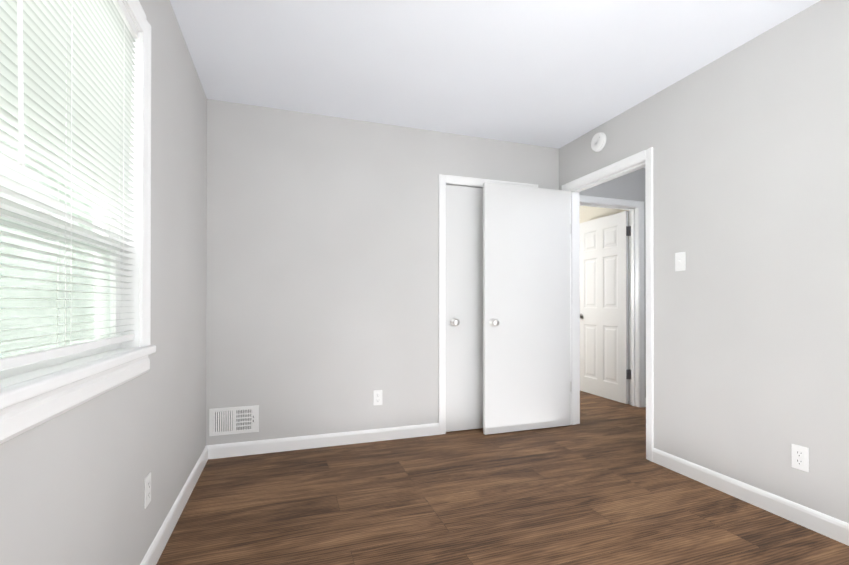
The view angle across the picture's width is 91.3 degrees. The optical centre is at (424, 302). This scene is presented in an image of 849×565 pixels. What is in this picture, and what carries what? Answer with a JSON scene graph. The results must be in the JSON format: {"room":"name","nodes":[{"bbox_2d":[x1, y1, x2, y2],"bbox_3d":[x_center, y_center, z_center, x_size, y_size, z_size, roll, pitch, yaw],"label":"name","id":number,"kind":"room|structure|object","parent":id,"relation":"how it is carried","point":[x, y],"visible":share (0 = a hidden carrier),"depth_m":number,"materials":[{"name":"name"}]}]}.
{"room":"empty bedroom","nodes":[
{"label":"empty bedroom","id":0,"kind":"room"},
{"bbox_2d":[0,0,206,564],"bbox_3d":[-0.942,-0.170,1.006,0.140,2.440,4.000,0,0,-19],"label":"wall","id":1,"kind":"structure","parent":0,"point":[71,486],"depth_m":1.66,"materials":[{"name":"grey paint"}]},
{"bbox_2d":[0,0,155,443],"bbox_3d":[-0.943,-0.396,1.033,0.194,1.318,1.130,0,0,-19],"label":"window","id":2,"kind":"structure","parent":1,"relation":"in","point":[33,395],"depth_m":1.17,"materials":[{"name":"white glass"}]},
{"bbox_2d":[0,0,137,370],"bbox_3d":[-0.898,-0.428,1.049,0.056,1.121,0.958,0,0,-19],"label":"window blind","id":3,"kind":"object","parent":2,"relation":"attached to","point":[66,70],"visible":1,"depth_m":1.05,"materials":[{"name":"white plastic"}]},
{"bbox_2d":[144,472,150,508],"bbox_3d":[-1.065,0.723,1.599,0.008,0.115,0.070,0,0,-19],"label":"outlet","id":4,"kind":"object","parent":1,"relation":"attached to","point":[147,490],"visible":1,"depth_m":1.59,"materials":[{"name":"white plastic"}]},
{"bbox_2d":[140,445,211,564],"bbox_3d":[-0.868,1.004,1.026,0.014,0.092,3.760,0,0,-19],"label":"baseboard","id":5,"kind":"structure","parent":1,"relation":"attached to","point":[154,552],"depth_m":1.96,"materials":[{"name":"white wood"}]},
{"bbox_2d":[206,99,558,444],"bbox_3d":[-0.154,-0.160,3.319,2.830,2.440,0.120,0,0,-19],"label":"wall","id":6,"kind":"structure","parent":0,"point":[322,296],"depth_m":3.07,"materials":[{"name":"grey paint"}]},
{"bbox_2d":[209,405,258,435],"bbox_3d":[-1.309,0.813,2.859,0.310,0.185,0.008,0,0,-19],"label":"air vent","id":7,"kind":"object","parent":6,"relation":"in","point":[233,420],"visible":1,"depth_m":2.85,"materials":[{"name":"white plastic"}]},
{"bbox_2d":[212,423,438,458],"bbox_3d":[-0.665,1.013,3.071,1.648,0.092,0.014,0,0,-19],"label":"baseboard","id":8,"kind":"structure","parent":6,"relation":"attached to","point":[226,450],"depth_m":3.03,"materials":[{"name":"white wood"}]},
{"bbox_2d":[373,390,381,404],"bbox_3d":[-0.357,0.730,3.180,0.070,0.115,0.008,0,0,-19],"label":"outlet","id":9,"kind":"object","parent":6,"relation":"attached to","point":[377,397],"visible":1,"depth_m":3.18,"materials":[{"name":"white plastic"}]},
{"bbox_2d":[446,185,482,431],"bbox_3d":[0.555,0.047,3.487,0.810,2.012,0.100,0,0,-19],"label":"closet door","id":10,"kind":"structure","parent":6,"relation":"in","point":[464,308],"depth_m":3.43,"materials":[{"name":"paint"}]},
{"bbox_2d":[439,174,537,434],"bbox_3d":[0.535,0.015,3.542,0.924,2.092,0.137,0,0,-19],"label":"door frame","id":11,"kind":"structure","parent":6,"relation":"attached to","point":[444,180],"depth_m":3.35,"materials":[{"name":"white wood"}]},
{"bbox_2d":[170,0,820,167],"bbox_3d":[0.571,-1.431,3.021,4.290,0.100,6.840,0,0,-19],"label":"ceiling","id":12,"kind":"structure","parent":0,"point":[557,74],"depth_m":2.32,"materials":[{"name":"paint"}]},
{"bbox_2d":[156,391,848,564],"bbox_3d":[0.571,1.109,3.010,4.290,0.100,6.840,0,0,-19],"label":"floor","id":13,"kind":"structure","parent":0,"point":[595,486],"depth_m":2.12,"materials":[{"name":"brown wood"}]},
{"bbox_2d":[579,206,628,280],"bbox_3d":[1.899,-0.150,5.600,0.120,2.440,2.550,0,0,-19],"label":"wall","id":14,"kind":"structure","parent":0,"point":[587,213],"depth_m":4.94,"materials":[{"name":"beige paint"}]},
{"bbox_2d":[579,168,645,397],"bbox_3d":[1.814,-0.156,4.163,1.200,2.440,0.120,0,0,-19],"label":"wall","id":15,"kind":"structure","parent":0,"point":[630,186],"depth_m":4.19,"materials":[{"name":"grey paint"}]},
{"bbox_2d":[580,211,629,403],"bbox_3d":[1.996,0.052,4.685,0.165,2.012,0.766,0,0,-19],"label":"hall door","id":16,"kind":"structure","parent":15,"relation":"in","point":[604,329],"depth_m":4.61,"materials":[{"name":"paint"}]},
{"bbox_2d":[579,195,644,406],"bbox_3d":[1.798,0.018,4.148,0.884,2.092,0.138,0,0,-19],"label":"door frame","id":17,"kind":"structure","parent":15,"relation":"attached to","point":[636,316],"depth_m":4.22,"materials":[{"name":"grey wood"}]},
{"bbox_2d":[559,0,848,522],"bbox_3d":[1.836,-0.165,2.033,0.120,2.440,4.170,0,0,-19],"label":"wall","id":18,"kind":"structure","parent":0,"point":[748,141],"depth_m":2.16,"materials":[{"name":"grey paint"}]},
{"bbox_2d":[483,182,569,434],"bbox_3d":[0.862,0.047,3.451,0.830,2.012,0.165,0,0,-19],"label":"entry door","id":19,"kind":"structure","parent":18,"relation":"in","point":[526,307],"depth_m":3.42,"materials":[{"name":"paint"}]},
{"bbox_2d":[591,132,605,151],"bbox_3d":[1.350,-1.250,3.232,0.037,0.144,0.144,0,0,-19],"label":"smoke detector","id":20,"kind":"object","parent":18,"relation":"attached to","point":[598,142],"visible":1,"depth_m":3.21,"materials":[{"name":"white plastic"}]},
{"bbox_2d":[562,147,653,461],"bbox_3d":[1.432,0.014,3.231,0.154,2.092,0.944,0,0,-19],"label":"door frame","id":21,"kind":"structure","parent":18,"relation":"attached to","point":[635,162],"depth_m":3.13,"materials":[{"name":"white wood"}]},
{"bbox_2d":[675,252,685,270],"bbox_3d":[1.581,-0.253,2.573,0.019,0.115,0.070,0,0,-19],"label":"light switch","id":22,"kind":"object","parent":18,"relation":"attached to","point":[680,261],"visible":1,"depth_m":2.57,"materials":[{"name":"white plastic"}]},
{"bbox_2d":[652,448,848,545],"bbox_3d":[1.955,1.006,1.466,0.014,0.092,2.728,0,0,-19],"label":"baseboard","id":23,"kind":"structure","parent":18,"relation":"attached to","point":[820,523],"depth_m":2.13,"materials":[{"name":"white wood"}]},
{"bbox_2d":[791,444,808,471],"bbox_3d":[1.787,0.739,1.976,0.008,0.115,0.070,0,0,-19],"label":"outlet","id":24,"kind":"object","parent":18,"relation":"attached to","point":[800,457],"visible":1,"depth_m":1.97,"materials":[{"name":"white plastic"}]}
]}

